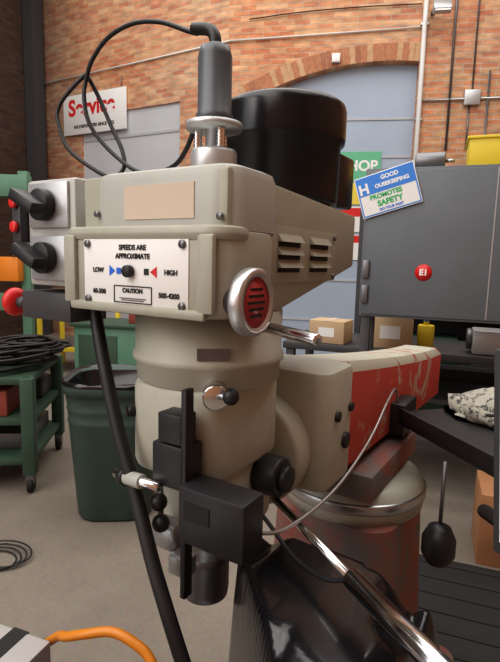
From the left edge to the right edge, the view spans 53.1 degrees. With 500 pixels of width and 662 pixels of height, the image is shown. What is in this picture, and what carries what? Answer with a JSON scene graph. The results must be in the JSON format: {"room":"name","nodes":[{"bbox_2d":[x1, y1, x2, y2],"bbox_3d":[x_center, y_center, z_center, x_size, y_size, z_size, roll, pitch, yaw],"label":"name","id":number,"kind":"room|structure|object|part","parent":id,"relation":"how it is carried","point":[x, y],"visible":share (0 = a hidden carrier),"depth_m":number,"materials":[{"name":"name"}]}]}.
{"room":"machine shop","nodes":[
{"label":"machine shop","id":0,"kind":"room"},
{"bbox_2d":[0,0,26,336],"bbox_3d":[-5.887,-2.776,3.917,0.400,7.000,11.900,4,9,20],"label":"wall","id":1,"kind":"structure","parent":0,"point":[13,145],"depth_m":8.40,"materials":[{"name":"brick"}]},
{"bbox_2d":[22,0,51,334],"bbox_3d":[-3.748,-3.401,8.764,0.200,7.000,0.250,4,9,20],"label":"column","id":2,"kind":"structure","parent":0,"point":[32,25],"depth_m":8.60,"materials":[{"name":"grey paint"}]},
{"bbox_2d":[42,0,229,335],"bbox_3d":[-1.968,-3.287,8.284,3.950,7.000,0.400,6,9,28],"label":"wall","id":3,"kind":"structure","parent":0,"point":[73,30],"depth_m":7.94,"materials":[{"name":"red brick"}]},
{"bbox_2d":[63,75,126,136],"bbox_3d":[-2.589,-3.719,8.295,1.400,0.820,0.033,6,9,28],"label":"wall sign","id":4,"kind":"object","parent":3,"relation":"attached to","point":[114,99],"visible":0.77,"depth_m":8.27,"materials":[{"name":"white"}]},
{"bbox_2d":[84,102,179,318],"bbox_3d":[-1.980,-1.676,8.321,2.040,3.800,0.063,6,9,28],"label":"door","id":5,"kind":"structure","parent":3,"relation":"in","point":[150,140],"depth_m":8.00,"materials":[{"name":"grey paint"}]},
{"bbox_2d":[0,333,499,661],"bbox_3d":[0.084,1.158,2.915,12.850,0.200,14.000,4,9,20],"label":"floor","id":6,"kind":"structure","parent":0,"point":[80,573],"depth_m":2.38,"materials":[{"name":"concrete"}]},
{"bbox_2d":[0,540,32,570],"bbox_3d":[-1.196,1.081,2.406,0.296,0.019,0.237,4,9,20],"label":"extension cord","id":7,"kind":"object","parent":6,"relation":"on","point":[2,568],"visible":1,"depth_m":2.44,"materials":[{"name":"black rubber"}]},
{"bbox_2d":[0,171,35,333],"bbox_3d":[-2.719,-0.512,5.288,1.090,2.300,0.859,2,8,0],"label":"press","id":8,"kind":"object","parent":6,"relation":"on","point":[12,268],"visible":0.28,"depth_m":5.13,"materials":[{"name":"green paint"}]},
{"bbox_2d":[0,624,50,661],"bbox_3d":[-0.728,0.949,0.475,0.500,0.850,0.984,4,9,20],"label":"box","id":9,"kind":"object","parent":6,"relation":"on","point":[16,644],"visible":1,"depth_m":0.78,"materials":[{"name":"grey metal"}]},
{"bbox_2d":[0,355,64,491],"bbox_3d":[-1.623,0.586,3.365,0.540,0.720,0.812,0,8,-8],"label":"utility cart","id":10,"kind":"object","parent":6,"relation":"on","point":[26,428],"visible":0.98,"depth_m":3.15,"materials":[{"name":"green paint"}]},
{"bbox_2d":[0,410,48,447],"bbox_3d":[-1.632,0.666,3.427,0.360,0.100,0.500,0,8,-8],"label":"shelf","id":11,"kind":"object","parent":10,"relation":"on","point":[10,436],"depth_m":3.23,"materials":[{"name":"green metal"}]},
{"bbox_2d":[0,357,57,384],"bbox_3d":[-1.614,0.249,3.318,0.500,0.040,0.750,0,8,-8],"label":"shelf","id":12,"kind":"object","parent":10,"relation":"attached to","point":[24,376],"depth_m":3.08,"materials":[{"name":"green metal"}]},
{"bbox_3d":[-1.343,0.578,3.040,0.075,0.600,0.075,0,8,-8],"label":"leg","id":13,"kind":"part","parent":10,"relation":"part of","materials":[{"name":"green paint"}]},
{"bbox_2d":[0,389,58,425],"bbox_3d":[-1.621,0.496,3.353,0.500,0.040,0.750,0,8,-8],"label":"shelf","id":14,"kind":"object","parent":10,"relation":"attached to","point":[12,418],"depth_m":3.10,"materials":[{"name":"green metal"}]},
{"bbox_2d":[0,420,59,465],"bbox_3d":[-1.627,0.744,3.388,0.500,0.040,0.750,0,8,-8],"label":"shelf","id":15,"kind":"object","parent":10,"relation":"attached to","point":[9,454],"depth_m":3.18,"materials":[{"name":"green metal"}]},
{"bbox_2d":[0,334,71,372],"bbox_3d":[-1.563,0.132,3.265,0.636,0.168,0.807,4,9,20],"label":"cable bundle","id":16,"kind":"object","parent":10,"relation":"on","point":[24,350],"visible":1,"depth_m":3.15,"materials":[{"name":"black rubber"}]},
{"bbox_3d":[-1.439,0.477,3.739,0.075,0.600,0.075,0,8,-8],"label":"leg","id":17,"kind":"part","parent":10,"relation":"part of","materials":[{"name":"green paint"}]},
{"bbox_2d":[37,312,120,362],"bbox_3d":[-2.088,0.020,6.473,1.050,0.950,0.650,2,8,5],"label":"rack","id":18,"kind":"object","parent":6,"relation":"on","point":[71,348],"visible":0.07,"depth_m":6.23,"materials":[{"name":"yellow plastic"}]},
{"bbox_3d":[-2.613,0.042,6.220,0.050,0.950,0.050,2,8,5],"label":"post","id":19,"kind":"part","parent":18,"relation":"part of","materials":[{"name":"yellow plastic"}]},
{"bbox_3d":[-2.559,-0.040,6.812,0.050,0.950,0.050,2,8,5],"label":"post","id":20,"kind":"part","parent":18,"relation":"part of","materials":[{"name":"yellow plastic"}]},
{"bbox_3d":[-2.120,0.234,6.202,1.050,0.060,0.040,2,8,5],"label":"rail","id":21,"kind":"part","parent":18,"relation":"part of","materials":[{"name":"yellow plastic"}]},
{"bbox_3d":[-1.618,0.080,6.134,0.050,0.950,0.050,2,8,5],"label":"post","id":22,"kind":"part","parent":18,"relation":"part of","materials":[{"name":"yellow plastic"}]},
{"bbox_2d":[42,626,156,661],"bbox_3d":[-0.433,0.949,0.336,0.288,0.899,1.096,4,9,20],"label":"air hose","id":23,"kind":"object","parent":6,"relation":"on","point":[127,638],"visible":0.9,"depth_m":0.74,"materials":[{"name":"orange rubber"}]},
{"bbox_2d":[69,314,136,367],"bbox_3d":[-1.232,0.252,5.057,0.960,0.930,0.560,3,8,10],"label":"cabinet","id":24,"kind":"object","parent":6,"relation":"on","point":[120,332],"visible":0.24,"depth_m":4.81,"materials":[{"name":"metal"}]},
{"bbox_3d":[-1.475,0.340,4.852,0.400,0.600,0.010,3,8,10],"label":"door plate","id":25,"kind":"part","parent":24,"relation":"part of","materials":[{"name":"green paint"}]},
{"bbox_3d":[-1.223,-0.075,5.011,0.960,0.030,0.560,3,8,10],"label":"plate","id":26,"kind":"part","parent":24,"relation":"part of","materials":[{"name":"green paint"}]},
{"bbox_2d":[60,364,154,521],"bbox_3d":[-0.770,0.633,2.905,0.559,0.798,0.559,1,8,-5],"label":"trash can","id":27,"kind":"object","parent":6,"relation":"on","point":[100,498],"visible":0.45,"depth_m":2.69,"materials":[{"name":"green plastic"}]},
{"bbox_2d":[2,19,499,661],"bbox_3d":[0.475,0.305,1.363,1.552,1.941,1.748,6,9,32],"label":"machine","id":28,"kind":"object","parent":6,"relation":"on","point":[206,256],"visible":1,"depth_m":0.91,"materials":[{"name":"beige paint"}]},
{"bbox_2d":[8,199,16,207],"bbox_3d":[-0.469,-0.254,0.989,0.022,0.022,0.008,6,9,32],"label":"light","id":29,"kind":"object","parent":28,"relation":"on","point":[13,205],"depth_m":0.99,"materials":[{"name":"red plastic"}]},
{"bbox_2d":[9,221,18,231],"bbox_3d":[-0.470,-0.208,0.995,0.022,0.022,0.008,6,9,32],"label":"light","id":30,"kind":"object","parent":28,"relation":"attached to","point":[14,225],"depth_m":0.99,"materials":[{"name":"red plastic"}]},
{"bbox_3d":[-0.469,-0.059,1.037,0.030,0.024,0.024,6,9,32],"label":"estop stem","id":31,"kind":"part","parent":28,"relation":"part of","materials":[{"name":"grey paint"}]},
{"bbox_2d":[8,177,86,286],"bbox_3d":[-0.345,-0.180,0.981,0.205,0.224,0.171,4,9,20],"label":"switch","id":32,"kind":"object","parent":28,"relation":"attached to","point":[52,214],"depth_m":0.94,"materials":[{"name":"black"}]},
{"bbox_2d":[93,288,105,293],"bbox_3d":[-0.258,-0.069,0.857,0.031,0.009,0.001,6,9,32],"label":"range","id":33,"kind":"object","parent":28,"relation":"in","point":[94,290],"depth_m":0.86,"materials":[{"name":"black paint"}]},
{"bbox_3d":[-0.198,-0.097,0.810,0.020,0.020,0.012,6,9,32],"label":"speed selector knob","id":34,"kind":"part","parent":28,"relation":"part of","materials":[{"name":"black plastic"}]},
{"bbox_3d":[-0.193,-0.046,0.818,0.084,0.002,0.001,7,9,32],"label":"speed plate caution frame","id":35,"kind":"part","parent":28,"relation":"part of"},
{"bbox_3d":[-0.192,-0.072,0.814,0.084,0.002,0.001,7,9,32],"label":"speed plate caution frame","id":36,"kind":"part","parent":28,"relation":"part of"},
{"bbox_3d":[-0.190,-0.094,0.813,0.232,0.110,0.003,6,9,32],"label":"speed plate","id":37,"kind":"part","parent":28,"relation":"part of","materials":[{"name":"white metal"}]},
{"bbox_3d":[-0.198,0.260,0.873,0.128,0.016,0.016,-1,-6,43],"label":"quill lock rod","id":38,"kind":"part","parent":28,"relation":"part of","materials":[{"name":"silver metal"}]},
{"bbox_3d":[-0.159,0.307,0.890,0.010,0.067,0.010,-6,-7,32],"label":"fine feed stem","id":39,"kind":"part","parent":28,"relation":"part of","materials":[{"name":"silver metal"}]},
{"bbox_2d":[158,293,178,299],"bbox_3d":[-0.126,-0.054,0.775,0.042,0.009,0.001,6,9,31],"label":"range","id":40,"kind":"object","parent":28,"relation":"in","point":[174,296],"depth_m":0.77,"materials":[{"name":"black paint"}]},
{"bbox_3d":[-0.061,0.040,0.839,0.055,0.020,0.004,0,8,-8],"label":"name plate","id":41,"kind":"part","parent":28,"relation":"part of","materials":[{"name":"brown metal"}]},
{"bbox_3d":[-0.064,-0.448,0.910,0.068,0.137,0.068,6,9,32],"label":"drawbar motor","id":42,"kind":"part","parent":28,"relation":"part of","materials":[{"name":"grey metal"}]},
{"bbox_3d":[-0.045,0.107,0.816,0.031,0.010,0.010,-7,5,37],"label":"feed knob stem","id":43,"kind":"part","parent":28,"relation":"part of","materials":[{"name":"silver metal"}]},
{"bbox_3d":[0.074,-0.392,1.127,0.276,0.216,0.276,6,9,32],"label":"motor","id":44,"kind":"part","parent":28,"relation":"part of","materials":[{"name":"black metal"}]},
{"bbox_3d":[0.053,0.001,0.793,0.019,0.019,0.164,-30,24,-27],"label":"range lever","id":45,"kind":"part","parent":28,"relation":"part of","materials":[{"name":"silver metal"}]},
{"bbox_2d":[269,225,336,282],"bbox_3d":[0.103,-0.145,0.967,0.070,0.100,0.304,4,9,20],"label":"vent","id":46,"kind":"object","parent":28,"relation":"attached to","point":[297,253],"depth_m":0.96,"materials":[{"name":"beige metal"}]},
{"bbox_3d":[0.103,0.354,0.868,0.015,0.015,0.270,-36,22,-14],"label":"quill feed handle rod","id":47,"kind":"part","parent":28,"relation":"part of","materials":[{"name":"silver metal"}]},
{"bbox_2d":[228,538,439,661],"bbox_3d":[0.096,0.622,0.786,0.450,0.406,0.520,6,9,32],"label":"plastic sheet","id":48,"kind":"object","parent":28,"relation":"in","point":[282,612],"visible":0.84,"depth_m":0.78,"materials":[{"name":"black"}]},
{"bbox_2d":[421,461,456,567],"bbox_3d":[0.485,0.463,1.270,0.084,0.275,0.084,4,9,20],"label":"handle","id":49,"kind":"object","parent":28,"relation":"attached to","point":[438,540],"depth_m":1.25,"materials":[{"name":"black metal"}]},
{"bbox_2d":[388,394,493,476],"bbox_3d":[0.726,0.314,1.317,0.740,0.100,0.754,4,9,20],"label":"tray","id":50,"kind":"object","parent":28,"relation":"on","point":[473,443],"depth_m":1.40,"materials":[{"name":"black metal"}]},
{"bbox_2d":[443,387,493,427],"bbox_3d":[0.779,0.215,1.485,0.377,0.090,0.287,4,9,20],"label":"pile","id":51,"kind":"object","parent":28,"relation":"on","point":[476,406],"visible":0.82,"depth_m":1.47,"materials":[{"name":"fabric"}]},
{"bbox_3d":[0.463,0.351,0.842,0.028,0.028,0.368,-24,-7,2],"label":"readout display arm","id":52,"kind":"part","parent":28,"relation":"part of","materials":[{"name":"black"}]},
{"bbox_2d":[283,330,493,404],"bbox_3d":[1.661,0.566,3.541,2.800,0.880,0.700,4,9,20],"label":"work table","id":53,"kind":"object","parent":6,"relation":"on","point":[455,351],"visible":0.31,"depth_m":3.53,"materials":[{"name":"grey"}]},
{"bbox_3d":[0.291,0.530,3.723,0.060,0.830,0.060,4,9,20],"label":"leg","id":54,"kind":"part","parent":53,"relation":"part of","materials":[{"name":"grey paint"}]},
{"bbox_3d":[0.498,0.457,4.281,0.060,0.830,0.060,4,9,20],"label":"leg","id":55,"kind":"part","parent":53,"relation":"part of","materials":[{"name":"grey paint"}]},
{"bbox_2d":[309,317,352,344],"bbox_3d":[0.592,-0.005,3.648,0.260,0.162,0.223,6,9,28],"label":"cardboard box","id":56,"kind":"object","parent":53,"relation":"on","point":[339,331],"visible":0.84,"depth_m":3.55,"materials":[{"name":"beige cardboard"}]},
{"bbox_2d":[373,317,413,347],"bbox_3d":[0.976,-0.009,3.526,0.300,0.222,0.263,3,8,10],"label":"cardboard box","id":57,"kind":"object","parent":53,"relation":"on","point":[388,332],"visible":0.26,"depth_m":3.40,"materials":[{"name":"beige cardboard"}]},
{"bbox_2d":[417,320,434,346],"bbox_3d":[1.224,0.010,3.480,0.110,0.211,0.080,4,9,20],"label":"bottle","id":58,"kind":"object","parent":53,"relation":"on","point":[425,333],"visible":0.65,"depth_m":3.45,"materials":[{"name":"yellow plastic"}]},
{"bbox_2d":[426,381,493,404],"bbox_3d":[1.664,0.461,3.526,2.700,0.030,0.600,4,9,20],"label":"shelf","id":59,"kind":"object","parent":53,"relation":"attached to","point":[445,387],"depth_m":3.65,"materials":[{"name":"black metal"}]},
{"bbox_2d":[465,327,499,355],"bbox_3d":[1.674,0.076,3.279,0.470,0.160,0.220,4,9,20],"label":"steel gearbox","id":60,"kind":"object","parent":53,"relation":"on","point":[480,340],"visible":0.98,"depth_m":3.23,"materials":[{"name":"grey metal"}]},
{"bbox_2d":[354,208,499,409],"bbox_3d":[2.382,-0.105,4.067,2.950,2.100,0.550,4,9,20],"label":"shelving unit","id":61,"kind":"object","parent":6,"relation":"on","point":[445,330],"visible":0.05,"depth_m":4.46,"materials":[{"name":"grey paint"}]},
{"bbox_3d":[0.936,-0.179,4.325,0.050,2.100,0.050,4,9,20],"label":"post","id":62,"kind":"part","parent":61,"relation":"part of","materials":[{"name":"grey metal"}]},
{"bbox_2d":[358,164,499,448],"bbox_3d":[1.153,0.091,2.889,1.020,1.975,0.350,4,9,20],"label":"tall cabinet","id":63,"kind":"object","parent":6,"relation":"on","point":[437,257],"visible":0.82,"depth_m":2.70,"materials":[{"name":"grey metal"}]},
{"bbox_3d":[0.665,0.478,3.007,0.050,1.150,0.050,4,9,20],"label":"leg","id":64,"kind":"part","parent":63,"relation":"part of","materials":[{"name":"grey paint"}]},
{"bbox_3d":[0.748,0.449,3.231,0.050,1.150,0.050,4,9,20],"label":"leg","id":65,"kind":"part","parent":63,"relation":"part of","materials":[{"name":"grey paint"}]},
{"bbox_2d":[354,161,422,218],"bbox_3d":[0.755,-0.769,2.740,0.375,0.309,0.007,4,9,20],"label":"safety sign","id":66,"kind":"object","parent":63,"relation":"attached to","point":[397,187],"visible":1,"depth_m":2.74,"materials":[{"name":"white"}]},
{"bbox_3d":[1.116,-0.460,2.668,0.990,0.795,0.012,4,9,20],"label":"door plate","id":67,"kind":"part","parent":63,"relation":"part of","materials":[{"name":"grey metal"}]},
{"bbox_2d":[415,152,454,166],"bbox_3d":[1.043,-0.954,2.819,0.210,0.105,0.110,4,9,20],"label":"motor","id":68,"kind":"object","parent":63,"relation":"on","point":[425,159],"visible":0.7,"depth_m":2.79,"materials":[{"name":"silver metal"}]},
{"bbox_2d":[465,134,499,164],"bbox_3d":[1.392,-0.948,2.680,0.440,0.150,0.280,4,9,20],"label":"bin","id":69,"kind":"object","parent":63,"relation":"on","point":[481,149],"visible":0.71,"depth_m":2.60,"materials":[{"name":"yellow plastic"}]},
{"bbox_2d":[418,554,499,661],"bbox_3d":[1.015,1.190,2.090,0.800,0.016,0.700,4,9,20],"label":"rubber floor mat","id":70,"kind":"object","parent":6,"relation":"on","point":[462,600],"visible":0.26,"depth_m":2.13,"materials":[{"name":"grey rubber"}]},
{"bbox_2d":[471,470,499,567],"bbox_3d":[1.387,0.966,2.513,0.460,0.360,0.320,4,9,20],"label":"cardboard box","id":71,"kind":"object","parent":6,"relation":"on","point":[481,530],"visible":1,"depth_m":2.45,"materials":[{"name":"brown cardboard"}]},
{"bbox_2d":[229,0,499,160],"bbox_3d":[3.873,-2.916,6.733,8.440,7.000,0.400,3,8,9],"label":"wall","id":72,"kind":"structure","parent":0,"point":[251,59],"depth_m":6.79,"materials":[{"name":"red brick"}]},
{"bbox_2d":[44,0,499,165],"bbox_3d":[0.721,-3.067,7.256,9.626,6.990,0.788,4,8,16],"label":"conduit","id":73,"kind":"object","parent":72,"relation":"attached to","point":[472,97],"visible":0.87,"depth_m":6.66,"materials":[{"name":"white metal"}]},
{"bbox_2d":[239,42,420,92],"bbox_3d":[1.064,-3.554,6.907,2.476,0.728,0.031,3,8,9],"label":"trim","id":74,"kind":"structure","parent":72,"relation":"attached to","point":[373,55],"depth_m":6.84,"materials":[{"name":"brick"}]},
{"bbox_2d":[281,65,417,354],"bbox_3d":[1.082,-1.642,7.321,2.350,4.170,0.063,3,8,9],"label":"door","id":75,"kind":"structure","parent":72,"relation":"in","point":[379,100],"depth_m":7.03,"materials":[{"name":"grey paint"}]},
{"bbox_2d":[339,151,381,259],"bbox_3d":[1.540,-1.789,7.193,0.600,1.520,0.013,3,8,9],"label":"notice sign","id":76,"kind":"object","parent":75,"relation":"attached to","point":[363,161],"visible":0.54,"depth_m":7.12,"materials":[{"name":"green"}]},
{"bbox_2d":[430,0,451,15],"bbox_3d":[2.455,-4.132,6.424,0.220,0.161,0.294,3,8,9],"label":"light","id":77,"kind":"object","parent":72,"relation":"attached to","point":[439,6],"visible":1,"depth_m":6.31,"materials":[{"name":"silver metal"}]},
{"bbox_2d":[420,67,499,165],"bbox_3d":[3.408,-1.448,6.802,2.240,4.050,0.016,3,8,9],"label":"brick wall","id":78,"kind":"structure","parent":0,"point":[434,118],"depth_m":6.69,"materials":[{"name":"orange brick"}]}
]}

